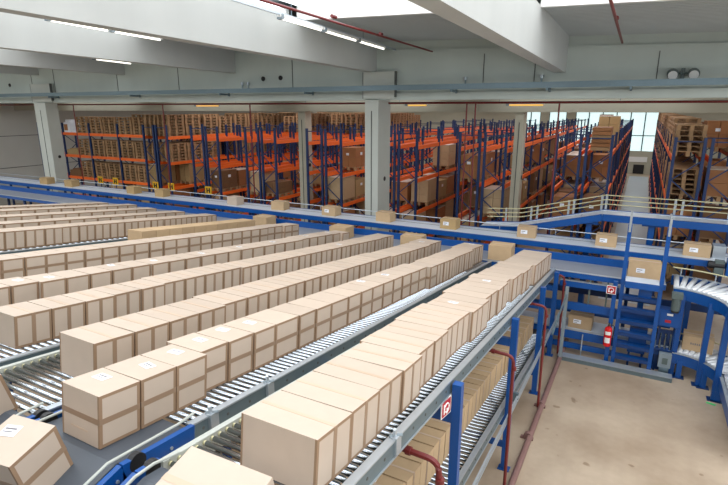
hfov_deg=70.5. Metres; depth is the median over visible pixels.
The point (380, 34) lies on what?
pipe
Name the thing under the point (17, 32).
beam
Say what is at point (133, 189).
carton
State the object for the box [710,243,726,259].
housing
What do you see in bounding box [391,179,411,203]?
load
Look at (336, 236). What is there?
carton
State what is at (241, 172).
load
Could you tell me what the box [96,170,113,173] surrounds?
wooden pallet
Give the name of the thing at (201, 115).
wooden pallet
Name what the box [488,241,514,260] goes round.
carton
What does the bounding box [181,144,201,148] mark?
wooden pallet
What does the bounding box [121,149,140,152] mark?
wooden pallet
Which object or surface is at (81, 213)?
carton
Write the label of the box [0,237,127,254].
conveyor
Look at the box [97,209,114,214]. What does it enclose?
carton
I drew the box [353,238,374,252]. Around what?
carton
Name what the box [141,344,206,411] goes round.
carton
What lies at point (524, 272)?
carton
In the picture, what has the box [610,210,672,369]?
ladder
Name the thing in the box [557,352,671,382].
guard rail
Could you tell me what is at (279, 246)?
carton
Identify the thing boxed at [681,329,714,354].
carton
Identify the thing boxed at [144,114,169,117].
wooden pallet
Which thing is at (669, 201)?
load
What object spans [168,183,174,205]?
sign
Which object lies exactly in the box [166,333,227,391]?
carton
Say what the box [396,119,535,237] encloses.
rack
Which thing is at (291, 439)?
carton
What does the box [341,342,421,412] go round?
carton
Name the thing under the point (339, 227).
carton
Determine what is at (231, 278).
carton
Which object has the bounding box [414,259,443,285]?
carton
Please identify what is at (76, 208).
carton
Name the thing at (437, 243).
carton
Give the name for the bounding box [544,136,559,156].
load
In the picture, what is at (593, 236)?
load
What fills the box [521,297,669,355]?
conveyor
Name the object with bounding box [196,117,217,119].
wooden pallet
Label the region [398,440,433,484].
carton
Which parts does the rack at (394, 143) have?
upright frame, upright frame, upright frame, upright frame, upright frame, upright frame, upright frame, upright frame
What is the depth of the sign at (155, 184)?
22.18 m
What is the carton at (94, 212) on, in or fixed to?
on the conveyor
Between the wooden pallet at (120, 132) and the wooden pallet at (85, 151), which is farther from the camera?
the wooden pallet at (85, 151)
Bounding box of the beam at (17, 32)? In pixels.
[0,12,235,72]
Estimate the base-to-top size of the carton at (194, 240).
0.362 m
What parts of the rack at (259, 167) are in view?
upright frame, upright frame, upright frame, upright frame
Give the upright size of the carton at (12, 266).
0.362 m
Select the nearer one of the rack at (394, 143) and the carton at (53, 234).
the carton at (53, 234)
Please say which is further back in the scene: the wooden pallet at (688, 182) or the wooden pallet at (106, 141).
the wooden pallet at (106, 141)
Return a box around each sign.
[98,176,103,196]
[113,178,118,198]
[152,181,158,203]
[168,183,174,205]
[205,186,211,209]
[440,395,450,419]
[606,285,616,294]
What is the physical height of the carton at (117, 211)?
0.338 m
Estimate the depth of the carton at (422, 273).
8.00 m
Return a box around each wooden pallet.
[75,116,97,118]
[76,119,98,121]
[76,122,98,124]
[77,130,99,132]
[78,139,100,141]
[79,142,96,144]
[80,149,97,152]
[81,160,101,164]
[82,163,99,166]
[89,117,111,119]
[90,122,112,124]
[90,125,113,127]
[90,128,113,130]
[92,139,112,142]
[92,142,115,145]
[93,145,115,147]
[93,148,110,150]
[93,151,111,153]
[94,153,116,156]
[95,161,113,165]
[95,164,112,167]
[96,167,117,170]
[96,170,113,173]
[96,172,113,175]
[102,117,126,119]
[102,120,117,122]
[103,128,123,130]
[104,131,124,133]
[105,140,127,143]
[105,143,125,145]
[106,145,120,148]
[106,148,125,151]
[106,150,126,154]
[107,162,130,166]
[108,165,127,169]
[109,167,128,171]
[109,170,127,174]
[109,173,129,177]
[117,117,141,119]
[118,120,142,122]
[118,123,142,125]
[119,126,137,128]
[119,129,137,131]
[119,131,138,134]
[120,140,138,143]
[121,144,139,146]
[121,146,140,149]
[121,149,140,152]
[121,152,140,155]
[122,155,140,158]
[123,163,144,167]
[124,167,142,170]
[124,170,142,173]
[124,171,142,175]
[124,175,137,178]
[125,177,143,181]
[131,114,154,116]
[132,117,148,119]
[132,120,148,122]
[132,123,149,125]
[134,141,158,144]
[137,164,149,168]
[138,174,150,177]
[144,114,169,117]
[144,118,161,120]
[144,121,161,123]
[147,142,172,145]
[156,115,183,117]
[157,118,183,120]
[157,121,183,123]
[157,124,183,126]
[158,127,184,129]
[158,130,184,133]
[158,133,184,136]
[160,142,185,146]
[160,146,185,149]
[160,149,186,152]
[160,151,186,155]
[161,154,186,158]
[161,157,186,161]
[175,114,199,117]
[179,117,199,120]
[179,120,199,123]
[179,141,201,145]
[180,123,200,126]
[180,126,200,129]
[180,129,200,132]
[181,132,200,135]
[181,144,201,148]
[182,147,201,150]
[182,150,202,153]
[183,153,202,156]
[183,156,202,159]
[195,114,216,116]
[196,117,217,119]
[196,120,217,122]
[196,123,217,125]
[665,189,694,199]
[666,156,690,162]
[666,184,695,194]
[667,158,692,162]
[667,175,696,184]
[667,179,696,189]
[668,162,697,167]
[668,170,697,179]
[669,165,698,174]
[670,146,695,153]
[671,117,696,121]
[671,142,696,148]
[672,132,698,138]
[672,139,702,145]
[672,144,702,151]
[672,149,701,156]
[673,118,701,122]
[673,123,701,128]
[674,134,706,140]
[675,129,706,135]
[676,124,707,130]
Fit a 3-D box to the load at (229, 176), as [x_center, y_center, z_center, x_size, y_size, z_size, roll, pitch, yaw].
[-5.951,-2.672,21.976,0.660,0.865,0.900,8,17,28]
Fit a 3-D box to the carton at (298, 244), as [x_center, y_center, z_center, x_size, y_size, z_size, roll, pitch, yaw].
[-1.509,0.070,10.638,0.400,0.314,0.332,8,17,27]
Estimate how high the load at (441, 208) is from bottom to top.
0.806 m
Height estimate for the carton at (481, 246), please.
0.382 m
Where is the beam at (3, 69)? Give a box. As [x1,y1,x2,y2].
[0,65,38,75]
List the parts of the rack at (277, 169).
upright frame, upright frame, upright frame, upright frame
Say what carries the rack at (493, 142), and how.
on the floor
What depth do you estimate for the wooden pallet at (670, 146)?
14.16 m
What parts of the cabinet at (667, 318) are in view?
leg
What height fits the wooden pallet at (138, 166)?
0.130 m
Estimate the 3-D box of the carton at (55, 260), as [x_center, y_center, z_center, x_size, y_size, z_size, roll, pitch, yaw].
[-4.694,0.302,7.667,0.383,0.362,0.325,8,17,28]
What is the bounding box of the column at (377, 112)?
[363,71,396,231]
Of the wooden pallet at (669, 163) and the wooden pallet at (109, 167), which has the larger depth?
the wooden pallet at (109, 167)
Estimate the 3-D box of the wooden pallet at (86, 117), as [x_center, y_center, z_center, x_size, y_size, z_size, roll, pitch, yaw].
[-13.857,-6.219,25.712,0.900,0.130,0.660,8,16,27]
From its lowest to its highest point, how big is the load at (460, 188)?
0.806 m
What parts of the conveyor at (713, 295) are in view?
leg, leg, frame, frame, guide rod, leg, leg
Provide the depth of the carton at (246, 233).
11.22 m
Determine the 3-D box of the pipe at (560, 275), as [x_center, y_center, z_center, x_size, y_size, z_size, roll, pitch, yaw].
[3.517,1.391,10.861,1.281,1.780,0.061,8,16,27]
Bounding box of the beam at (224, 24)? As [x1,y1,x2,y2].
[0,0,376,71]
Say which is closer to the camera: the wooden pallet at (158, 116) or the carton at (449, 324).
the carton at (449, 324)
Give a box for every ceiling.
[269,0,551,16]
[307,0,727,41]
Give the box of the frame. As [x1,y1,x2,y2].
[551,286,568,357]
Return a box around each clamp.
[205,405,218,429]
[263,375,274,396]
[389,428,402,455]
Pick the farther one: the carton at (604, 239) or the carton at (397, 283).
the carton at (604, 239)
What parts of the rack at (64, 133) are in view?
upright frame, upright frame, upright frame, upright frame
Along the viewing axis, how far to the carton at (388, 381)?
3.79 m
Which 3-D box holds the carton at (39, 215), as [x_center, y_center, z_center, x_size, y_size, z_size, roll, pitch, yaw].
[-7.675,-0.528,12.195,0.400,0.338,0.364,8,16,27]
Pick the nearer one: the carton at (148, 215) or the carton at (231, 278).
the carton at (231, 278)
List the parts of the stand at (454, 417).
post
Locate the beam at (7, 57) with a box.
[0,49,124,74]
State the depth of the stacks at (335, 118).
26.93 m
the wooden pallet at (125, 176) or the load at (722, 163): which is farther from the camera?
the wooden pallet at (125, 176)
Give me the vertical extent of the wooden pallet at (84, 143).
0.130 m
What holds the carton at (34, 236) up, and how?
on the conveyor at (100, 241)
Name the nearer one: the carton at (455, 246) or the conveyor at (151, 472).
the conveyor at (151, 472)
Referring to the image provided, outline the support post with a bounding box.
[602,280,617,360]
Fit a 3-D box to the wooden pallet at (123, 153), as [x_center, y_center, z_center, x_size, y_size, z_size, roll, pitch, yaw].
[-11.015,-4.265,24.655,0.900,0.130,0.660,7,16,26]
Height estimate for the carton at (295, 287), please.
0.386 m
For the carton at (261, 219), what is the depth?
14.48 m
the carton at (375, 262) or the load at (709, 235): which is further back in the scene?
the load at (709, 235)
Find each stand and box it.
[431,380,463,484]
[464,317,519,471]
[528,286,545,394]
[544,271,558,356]
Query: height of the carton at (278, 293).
0.386 m
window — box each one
[244,0,288,14]
[281,0,433,19]
[527,112,540,135]
[541,0,677,7]
[548,112,566,140]
[575,112,658,150]
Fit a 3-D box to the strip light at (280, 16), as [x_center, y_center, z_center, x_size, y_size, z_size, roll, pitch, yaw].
[-1.688,-4.501,9.637,0.120,0.830,10.908,8,16,27]
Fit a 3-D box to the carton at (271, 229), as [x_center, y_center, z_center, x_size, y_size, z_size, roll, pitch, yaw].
[-2.343,-0.220,12.093,0.383,0.362,0.325,8,17,28]
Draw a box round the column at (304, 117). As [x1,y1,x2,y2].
[298,111,313,222]
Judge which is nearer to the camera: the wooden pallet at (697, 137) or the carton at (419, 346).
the carton at (419, 346)
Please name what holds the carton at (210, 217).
on the conveyor at (100, 241)
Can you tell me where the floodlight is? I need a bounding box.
[667,68,699,78]
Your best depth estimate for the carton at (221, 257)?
8.68 m
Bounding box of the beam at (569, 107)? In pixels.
[13,98,727,112]
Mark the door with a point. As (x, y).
(637, 169)
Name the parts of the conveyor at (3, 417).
frame, guide rod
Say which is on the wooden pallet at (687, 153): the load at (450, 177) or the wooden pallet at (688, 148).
the wooden pallet at (688, 148)
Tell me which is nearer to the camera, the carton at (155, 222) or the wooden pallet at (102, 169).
the carton at (155, 222)
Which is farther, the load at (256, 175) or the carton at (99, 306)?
the load at (256, 175)
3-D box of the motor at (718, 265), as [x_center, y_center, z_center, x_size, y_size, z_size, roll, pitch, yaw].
[7.004,0.493,10.260,0.270,0.300,0.155,8,16,27]
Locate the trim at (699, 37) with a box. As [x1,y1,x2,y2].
[235,32,727,52]
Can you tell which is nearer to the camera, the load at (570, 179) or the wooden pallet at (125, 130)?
the load at (570, 179)
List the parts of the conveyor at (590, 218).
frame, frame, guard rail, rail post, rail post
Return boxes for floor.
[0,162,727,484]
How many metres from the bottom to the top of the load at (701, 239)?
0.865 m
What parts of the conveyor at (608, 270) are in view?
frame, frame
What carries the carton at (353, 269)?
on the conveyor at (10, 373)
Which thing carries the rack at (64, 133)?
on the floor
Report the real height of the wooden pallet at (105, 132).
0.130 m
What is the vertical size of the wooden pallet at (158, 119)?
0.130 m
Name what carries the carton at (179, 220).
on the conveyor at (100, 241)
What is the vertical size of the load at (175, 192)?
0.845 m
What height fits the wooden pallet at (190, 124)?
0.130 m
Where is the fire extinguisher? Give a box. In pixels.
[603,323,614,346]
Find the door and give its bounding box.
[632,164,643,173]
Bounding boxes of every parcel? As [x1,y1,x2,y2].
[63,119,79,131]
[67,148,83,154]
[70,167,86,175]
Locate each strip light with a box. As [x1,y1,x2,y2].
[44,19,216,48]
[92,59,130,63]
[231,0,395,50]
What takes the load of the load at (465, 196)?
on the rack at (422, 145)
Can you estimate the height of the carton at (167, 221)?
0.370 m
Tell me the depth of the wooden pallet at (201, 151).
23.77 m
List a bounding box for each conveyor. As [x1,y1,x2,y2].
[0,173,727,326]
[0,185,721,314]
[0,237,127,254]
[0,338,59,366]
[0,350,73,413]
[0,402,48,424]
[35,409,194,484]
[120,450,180,484]
[161,263,555,484]
[165,261,491,457]
[332,329,548,484]
[480,194,727,307]
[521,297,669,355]
[668,267,727,402]
[671,333,727,425]
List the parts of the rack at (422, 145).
upright frame, upright frame, upright frame, upright frame, upright frame, upright frame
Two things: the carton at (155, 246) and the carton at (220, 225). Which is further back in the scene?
the carton at (220, 225)
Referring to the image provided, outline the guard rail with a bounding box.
[472,312,558,484]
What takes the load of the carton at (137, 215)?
on the conveyor
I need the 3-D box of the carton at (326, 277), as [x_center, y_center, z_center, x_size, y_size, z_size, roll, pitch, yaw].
[-0.712,0.581,7.286,0.463,0.386,0.399,7,16,26]
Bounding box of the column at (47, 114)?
[30,83,69,192]
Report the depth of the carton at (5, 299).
5.81 m
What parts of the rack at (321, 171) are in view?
upright frame, upright frame, upright frame, upright frame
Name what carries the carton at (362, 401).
on the conveyor at (438, 389)
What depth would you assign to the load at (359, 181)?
19.96 m
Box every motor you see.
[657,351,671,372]
[670,291,683,313]
[707,259,724,274]
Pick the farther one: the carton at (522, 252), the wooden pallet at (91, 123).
the wooden pallet at (91, 123)
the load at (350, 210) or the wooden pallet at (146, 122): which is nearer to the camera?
the load at (350, 210)
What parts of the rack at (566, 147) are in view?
upright frame, upright frame, upright frame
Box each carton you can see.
[0,205,14,208]
[0,209,20,213]
[0,210,6,214]
[0,214,21,220]
[0,221,21,227]
[0,228,25,249]
[0,231,4,250]
[0,254,24,278]
[0,260,1,278]
[0,277,38,303]
[0,284,10,305]
[0,301,51,348]
[0,374,18,414]
[0,414,72,484]
[6,205,27,208]
[12,251,46,275]
[13,214,36,219]
[14,220,38,226]
[15,226,44,247]
[16,208,34,213]
[22,273,65,298]
[23,205,40,207]
[27,213,51,218]
[27,295,84,338]
[28,208,48,212]
[31,219,54,225]
[31,249,65,272]
[33,204,52,206]
[33,225,62,245]
[39,177,54,183]
[40,207,60,211]
[46,212,65,217]
[47,218,69,223]
[48,204,64,206]
[48,270,89,293]
[52,224,78,242]
[52,247,84,269]
[55,207,73,211]
[58,203,76,205]
[59,211,78,216]
[59,322,133,376]
[61,368,139,448]
[63,217,83,222]
[63,289,114,324]
[64,179,79,186]
[65,206,84,210]
[67,222,94,241]
[70,211,91,215]
[71,203,87,205]
[72,245,102,266]
[72,266,111,288]
[77,216,97,221]
[80,205,95,209]
[83,221,109,239]
[84,210,103,215]
[88,205,106,209]
[90,215,110,220]
[90,243,118,264]
[91,202,107,204]
[91,284,140,317]
[93,263,131,283]
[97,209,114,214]
[99,220,124,237]
[101,214,122,219]
[101,313,168,356]
[102,205,117,208]
[104,355,175,428]
[106,209,125,213]
[106,241,134,261]
[109,204,127,208]
[113,214,134,218]
[114,219,137,236]
[114,260,149,280]
[118,279,164,310]
[121,208,136,213]
[121,240,148,259]
[122,204,136,207]
[126,185,141,193]
[128,213,145,217]
[128,218,150,227]
[128,228,155,239]
[129,208,146,212]
[134,258,168,275]
[136,238,162,257]
[137,305,198,340]
[139,212,156,217]
[140,274,184,304]
[141,207,156,211]
[141,217,162,226]
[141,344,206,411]
[144,227,169,236]
[147,212,165,216]
[151,237,176,255]
[153,217,175,225]
[153,255,184,272]
[154,188,169,196]
[155,446,273,484]
[156,211,174,215]
[159,226,182,235]
[162,235,188,253]
[163,414,189,426]
[164,216,186,224]
[164,270,204,299]
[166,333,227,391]
[168,253,200,269]
[168,298,225,330]
[169,224,194,233]
[170,210,184,215]
[176,215,196,223]
[177,234,200,251]
[180,400,217,416]
[182,223,205,232]
[184,251,214,266]
[184,267,223,292]
[190,214,206,222]
[190,233,211,249]
[192,291,246,322]
[194,222,216,231]
[196,324,252,381]
[198,213,216,221]
[199,231,221,248]
[200,249,227,263]
[202,263,240,288]
[206,221,227,229]
[210,230,231,246]
[213,247,240,261]
[217,220,237,228]
[218,285,268,315]
[221,229,241,245]
[222,261,258,284]
[222,317,275,369]
[227,195,243,205]
[227,219,246,227]
[227,245,252,259]
[232,228,250,243]
[232,443,278,484]
[235,218,254,226]
[238,243,263,257]
[238,258,272,279]
[240,280,287,308]
[240,390,351,484]
[241,227,259,242]
[245,309,298,359]
[248,242,274,254]
[250,226,267,240]
[253,214,275,225]
[254,255,286,275]
[256,225,274,239]
[260,240,284,252]
[260,276,304,302]
[265,224,281,238]
[268,253,298,272]
[270,303,315,348]
[271,200,289,210]
[271,239,294,250]
[274,223,291,237]
[277,271,319,296]
[280,223,298,235]
[280,250,310,269]
[281,237,302,249]
[281,371,379,462]
[286,236,308,247]
[288,297,331,340]
[292,248,321,266]
[293,268,334,290]
[296,235,317,246]
[303,233,324,244]
[303,291,348,333]
[304,246,331,263]
[308,264,347,286]
[312,232,332,243]
[313,355,401,434]
[315,244,340,260]
[320,231,339,241]
[322,205,340,216]
[322,287,360,325]
[324,242,350,258]
[324,261,359,281]
[329,223,353,237]
[329,230,349,240]
[333,241,358,256]
[336,258,370,277]
[336,283,372,319]
[340,466,405,484]
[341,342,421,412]
[343,239,366,253]
[347,279,383,313]
[348,255,380,274]
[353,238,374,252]
[359,236,381,250]
[359,252,390,270]
[359,275,393,308]
[360,330,433,388]
[366,235,386,249]
[370,272,401,303]
[371,250,401,267]
[372,233,393,247]
[376,210,395,222]
[380,248,409,263]
[380,269,410,299]
[380,320,448,377]
[382,456,420,484]
[389,266,419,295]
[390,246,416,263]
[394,311,458,360]
[398,244,423,259]
[398,263,426,291]
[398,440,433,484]
[400,232,426,244]
[405,242,430,257]
[408,240,434,254]
[409,303,469,350]
[410,261,437,288]
[412,426,445,477]
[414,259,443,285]
[417,238,440,252]
[422,257,449,282]
[424,418,449,460]
[426,297,482,342]
[428,255,455,279]
[433,253,459,275]
[438,251,464,273]
[439,292,488,331]
[440,216,459,229]
[442,287,490,321]
[445,249,468,271]
[450,247,473,269]
[451,245,474,264]
[451,284,496,319]
[451,394,472,432]
[456,244,479,264]
[459,280,503,314]
[461,242,483,262]
[461,406,464,434]
[463,373,486,409]
[464,382,480,420]
[466,277,507,310]
[468,273,509,302]
[470,365,493,399]
[477,271,517,301]
[477,358,499,389]
[483,268,521,296]
[483,352,504,381]
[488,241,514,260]
[490,266,526,294]
[491,345,509,374]
[494,263,530,290]
[497,261,532,285]
[503,333,519,357]
[505,259,538,284]
[505,328,523,354]
[508,257,541,281]
[510,325,526,348]
[512,255,543,278]
[515,253,546,275]
[517,224,536,238]
[518,251,548,273]
[518,315,533,338]
[519,320,530,343]
[522,250,551,271]
[568,310,593,330]
[595,232,617,247]
[627,257,661,281]
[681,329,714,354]
[682,240,711,257]
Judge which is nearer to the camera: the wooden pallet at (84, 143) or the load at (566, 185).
the load at (566, 185)
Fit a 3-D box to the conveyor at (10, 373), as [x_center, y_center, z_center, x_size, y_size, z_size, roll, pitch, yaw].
[-0.679,1.573,7.956,1.060,2.936,8.848,8,16,27]
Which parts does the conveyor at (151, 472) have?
frame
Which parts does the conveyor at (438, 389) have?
rail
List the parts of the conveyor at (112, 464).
frame, guide rod, guide rod, frame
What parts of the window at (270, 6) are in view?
frame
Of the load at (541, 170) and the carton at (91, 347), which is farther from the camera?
the load at (541, 170)
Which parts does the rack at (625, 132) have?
upright frame, upright frame, upright frame, upright frame, upright frame, upright frame, upright frame, upright frame, upright frame, upright frame, upright frame, upright frame, upright frame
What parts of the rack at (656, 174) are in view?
upright frame, upright frame, upright frame, upright frame, upright frame, upright frame, upright frame, upright frame, upright frame, upright frame, upright frame, upright frame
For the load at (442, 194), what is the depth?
19.71 m
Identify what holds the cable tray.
attached to the wall at (625, 61)
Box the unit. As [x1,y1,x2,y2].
[724,258,727,275]
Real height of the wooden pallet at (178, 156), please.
0.130 m
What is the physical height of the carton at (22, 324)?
0.348 m
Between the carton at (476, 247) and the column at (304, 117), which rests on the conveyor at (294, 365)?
the carton at (476, 247)
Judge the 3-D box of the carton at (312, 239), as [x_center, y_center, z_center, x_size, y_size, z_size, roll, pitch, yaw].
[-1.266,0.000,11.203,0.400,0.314,0.332,7,16,26]
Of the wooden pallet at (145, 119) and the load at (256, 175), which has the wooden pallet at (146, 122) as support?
the wooden pallet at (145, 119)
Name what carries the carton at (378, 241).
on the conveyor at (54, 344)
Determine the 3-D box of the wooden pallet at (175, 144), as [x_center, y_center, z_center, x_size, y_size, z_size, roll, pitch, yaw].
[-8.501,-4.358,22.940,0.660,0.130,0.900,8,16,27]
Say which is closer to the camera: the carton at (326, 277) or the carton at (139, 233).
the carton at (326, 277)
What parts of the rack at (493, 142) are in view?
upright frame, upright frame, upright frame, upright frame, upright frame, upright frame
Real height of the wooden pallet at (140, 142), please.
0.130 m
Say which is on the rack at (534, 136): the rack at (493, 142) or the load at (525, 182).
the load at (525, 182)
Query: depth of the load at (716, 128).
14.51 m
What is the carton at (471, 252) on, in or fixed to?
on the conveyor at (294, 365)
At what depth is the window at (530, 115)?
43.36 m
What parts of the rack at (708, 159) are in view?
upright frame, upright frame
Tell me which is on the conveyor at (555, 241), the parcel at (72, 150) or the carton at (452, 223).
the carton at (452, 223)
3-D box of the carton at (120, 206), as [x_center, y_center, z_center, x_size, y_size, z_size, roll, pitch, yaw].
[-7.307,-0.970,15.313,0.400,0.338,0.364,8,16,27]
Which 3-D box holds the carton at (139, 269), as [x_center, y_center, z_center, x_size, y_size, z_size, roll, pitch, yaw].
[-3.340,0.442,7.422,0.400,0.314,0.332,8,17,27]
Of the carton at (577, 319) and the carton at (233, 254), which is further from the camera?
the carton at (577, 319)
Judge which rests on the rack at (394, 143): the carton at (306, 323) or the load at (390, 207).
the load at (390, 207)
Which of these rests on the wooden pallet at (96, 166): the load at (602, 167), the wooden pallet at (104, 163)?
the wooden pallet at (104, 163)
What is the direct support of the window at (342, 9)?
attached to the ceiling at (680, 16)
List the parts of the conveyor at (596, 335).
frame, frame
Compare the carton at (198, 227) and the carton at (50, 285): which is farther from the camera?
the carton at (198, 227)
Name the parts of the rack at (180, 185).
upright frame, upright frame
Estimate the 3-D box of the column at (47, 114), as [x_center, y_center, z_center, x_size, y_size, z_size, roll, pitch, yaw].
[-13.739,-3.936,22.985,1.410,6.000,0.562,8,16,27]
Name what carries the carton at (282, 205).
on the conveyor at (555, 241)
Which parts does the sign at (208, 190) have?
plate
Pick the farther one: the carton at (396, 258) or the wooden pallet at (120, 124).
the wooden pallet at (120, 124)
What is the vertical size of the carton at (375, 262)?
0.386 m
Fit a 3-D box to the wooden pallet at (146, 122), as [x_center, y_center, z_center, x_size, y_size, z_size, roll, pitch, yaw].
[-9.231,-5.391,23.060,0.660,0.130,0.900,8,17,28]
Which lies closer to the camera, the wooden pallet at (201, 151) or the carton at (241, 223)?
the carton at (241, 223)
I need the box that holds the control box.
[638,289,651,298]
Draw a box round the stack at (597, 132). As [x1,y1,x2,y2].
[590,126,613,150]
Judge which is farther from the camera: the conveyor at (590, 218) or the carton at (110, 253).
the conveyor at (590, 218)
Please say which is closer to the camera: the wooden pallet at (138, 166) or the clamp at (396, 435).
the clamp at (396, 435)
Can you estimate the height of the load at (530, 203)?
0.865 m
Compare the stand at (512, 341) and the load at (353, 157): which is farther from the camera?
the load at (353, 157)
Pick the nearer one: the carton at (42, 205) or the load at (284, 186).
the carton at (42, 205)
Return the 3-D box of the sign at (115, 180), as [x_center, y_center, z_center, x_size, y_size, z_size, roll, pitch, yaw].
[-11.271,-1.996,23.590,0.340,1.940,0.051,8,16,27]
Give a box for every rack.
[36,122,161,199]
[141,125,289,203]
[154,121,324,208]
[189,122,352,211]
[204,122,347,214]
[243,123,408,219]
[260,120,420,220]
[305,118,481,224]
[324,119,493,228]
[389,119,514,231]
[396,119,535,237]
[454,118,576,243]
[478,118,588,243]
[547,122,598,278]
[570,119,633,282]
[648,119,707,296]
[685,134,727,282]
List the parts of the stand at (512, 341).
foot plate, post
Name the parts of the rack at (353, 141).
upright frame, upright frame, upright frame, upright frame, upright frame, upright frame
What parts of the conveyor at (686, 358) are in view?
leg, leg, leg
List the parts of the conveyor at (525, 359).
rail, rail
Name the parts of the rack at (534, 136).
upright frame, upright frame, upright frame, upright frame, upright frame, upright frame, upright frame, upright frame, upright frame, upright frame, upright frame, upright frame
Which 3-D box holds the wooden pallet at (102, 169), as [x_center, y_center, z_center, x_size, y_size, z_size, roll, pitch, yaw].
[-12.864,-3.703,25.822,0.900,0.130,0.660,8,17,27]
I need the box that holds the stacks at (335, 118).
[213,112,685,169]
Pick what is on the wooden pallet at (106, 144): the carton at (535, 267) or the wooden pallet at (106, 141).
the wooden pallet at (106, 141)
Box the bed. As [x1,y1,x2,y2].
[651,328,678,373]
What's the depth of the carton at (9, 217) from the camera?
11.51 m
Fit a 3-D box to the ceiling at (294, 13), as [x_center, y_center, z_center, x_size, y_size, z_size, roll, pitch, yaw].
[-0.621,-7.492,20.622,37.600,2.876,54.400,8,16,27]
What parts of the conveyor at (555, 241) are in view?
frame, guide rod, frame, leg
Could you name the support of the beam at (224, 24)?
attached to the wall at (625, 61)
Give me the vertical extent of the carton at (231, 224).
0.340 m
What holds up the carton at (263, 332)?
on the conveyor at (294, 365)
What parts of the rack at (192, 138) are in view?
upright frame, upright frame, upright frame, upright frame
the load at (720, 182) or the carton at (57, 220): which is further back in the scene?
the load at (720, 182)
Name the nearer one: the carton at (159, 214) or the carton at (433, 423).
the carton at (433, 423)
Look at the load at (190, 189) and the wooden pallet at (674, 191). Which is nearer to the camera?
the wooden pallet at (674, 191)
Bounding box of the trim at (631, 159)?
[629,157,646,161]
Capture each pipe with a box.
[0,100,727,105]
[73,105,85,194]
[162,105,172,205]
[258,0,432,51]
[376,439,444,484]
[489,348,515,484]
[508,338,568,484]
[530,302,547,406]
[556,274,565,353]
[609,0,622,43]
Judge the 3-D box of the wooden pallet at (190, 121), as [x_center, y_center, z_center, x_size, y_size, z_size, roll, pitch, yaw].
[-8.067,-5.514,23.529,0.660,0.130,0.900,8,16,27]
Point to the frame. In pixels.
(565, 301)
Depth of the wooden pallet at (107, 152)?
24.95 m
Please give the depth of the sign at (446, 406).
4.56 m
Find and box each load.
[111,182,133,199]
[140,185,152,202]
[150,164,176,185]
[166,189,189,207]
[175,164,184,182]
[179,162,204,183]
[183,187,193,196]
[199,184,215,198]
[204,160,217,180]
[211,168,237,191]
[215,192,238,211]
[229,197,252,213]
[233,167,251,188]
[250,170,274,194]
[250,190,268,203]
[266,179,292,196]
[273,160,293,179]
[282,202,300,219]
[296,167,315,184]
[297,192,317,201]
[299,198,320,209]
[313,168,329,186]
[328,174,354,203]
[329,207,355,227]
[342,146,364,170]
[355,177,364,199]
[356,197,364,214]
[389,207,403,232]
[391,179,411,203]
[400,209,425,233]
[410,176,436,205]
[422,205,444,222]
[432,144,455,168]
[438,178,446,200]
[439,174,453,196]
[439,198,453,216]
[448,171,461,191]
[452,143,463,165]
[455,191,467,212]
[457,215,483,242]
[460,153,487,182]
[467,182,492,209]
[467,210,490,242]
[471,151,494,178]
[482,185,509,218]
[492,150,502,174]
[495,174,510,184]
[498,148,512,168]
[500,180,522,204]
[520,201,531,221]
[522,171,537,194]
[522,180,527,203]
[524,167,542,189]
[525,143,545,164]
[529,192,543,212]
[531,199,535,219]
[536,166,550,184]
[538,165,552,181]
[542,184,554,201]
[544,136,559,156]
[549,158,562,173]
[549,230,573,253]
[552,192,578,225]
[555,225,576,253]
[558,187,580,212]
[564,153,588,179]
[564,181,585,195]
[568,178,587,192]
[570,151,590,176]
[578,226,604,256]
[580,193,604,228]
[589,183,609,207]
[590,153,613,181]
[592,179,612,209]
[598,116,620,144]
[659,197,689,229]
[659,202,692,240]
[661,238,683,278]
[670,194,686,197]
[687,265,717,281]
[691,229,711,244]
[693,204,727,243]
[698,158,726,185]
[699,166,727,201]
[704,120,727,151]
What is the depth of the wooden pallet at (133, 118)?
23.55 m
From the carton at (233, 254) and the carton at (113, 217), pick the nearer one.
the carton at (233, 254)
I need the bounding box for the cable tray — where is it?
[0,78,727,98]
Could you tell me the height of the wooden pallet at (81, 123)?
0.130 m
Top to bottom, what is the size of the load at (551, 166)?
0.745 m
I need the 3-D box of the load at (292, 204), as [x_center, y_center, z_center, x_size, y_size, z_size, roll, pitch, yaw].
[-2.931,-1.343,21.811,0.660,0.575,0.900,8,17,28]
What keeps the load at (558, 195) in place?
on the rack at (566, 147)
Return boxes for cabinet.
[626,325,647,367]
[652,305,680,369]
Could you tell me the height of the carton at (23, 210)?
0.338 m
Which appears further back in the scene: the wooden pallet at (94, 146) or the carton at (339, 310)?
the wooden pallet at (94, 146)
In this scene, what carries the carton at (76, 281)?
on the conveyor
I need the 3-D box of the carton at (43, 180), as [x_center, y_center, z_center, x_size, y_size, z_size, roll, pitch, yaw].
[-12.893,-2.526,20.958,0.503,0.252,0.320,7,16,26]
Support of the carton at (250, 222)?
on the conveyor
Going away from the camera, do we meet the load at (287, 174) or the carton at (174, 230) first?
the carton at (174, 230)
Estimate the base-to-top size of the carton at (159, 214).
0.338 m
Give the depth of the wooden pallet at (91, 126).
25.08 m
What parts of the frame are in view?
post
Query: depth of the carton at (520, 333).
9.33 m
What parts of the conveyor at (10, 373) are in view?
rail, rail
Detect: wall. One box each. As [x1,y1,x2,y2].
[0,42,727,102]
[0,103,319,205]
[320,111,727,173]
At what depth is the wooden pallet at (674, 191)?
13.54 m

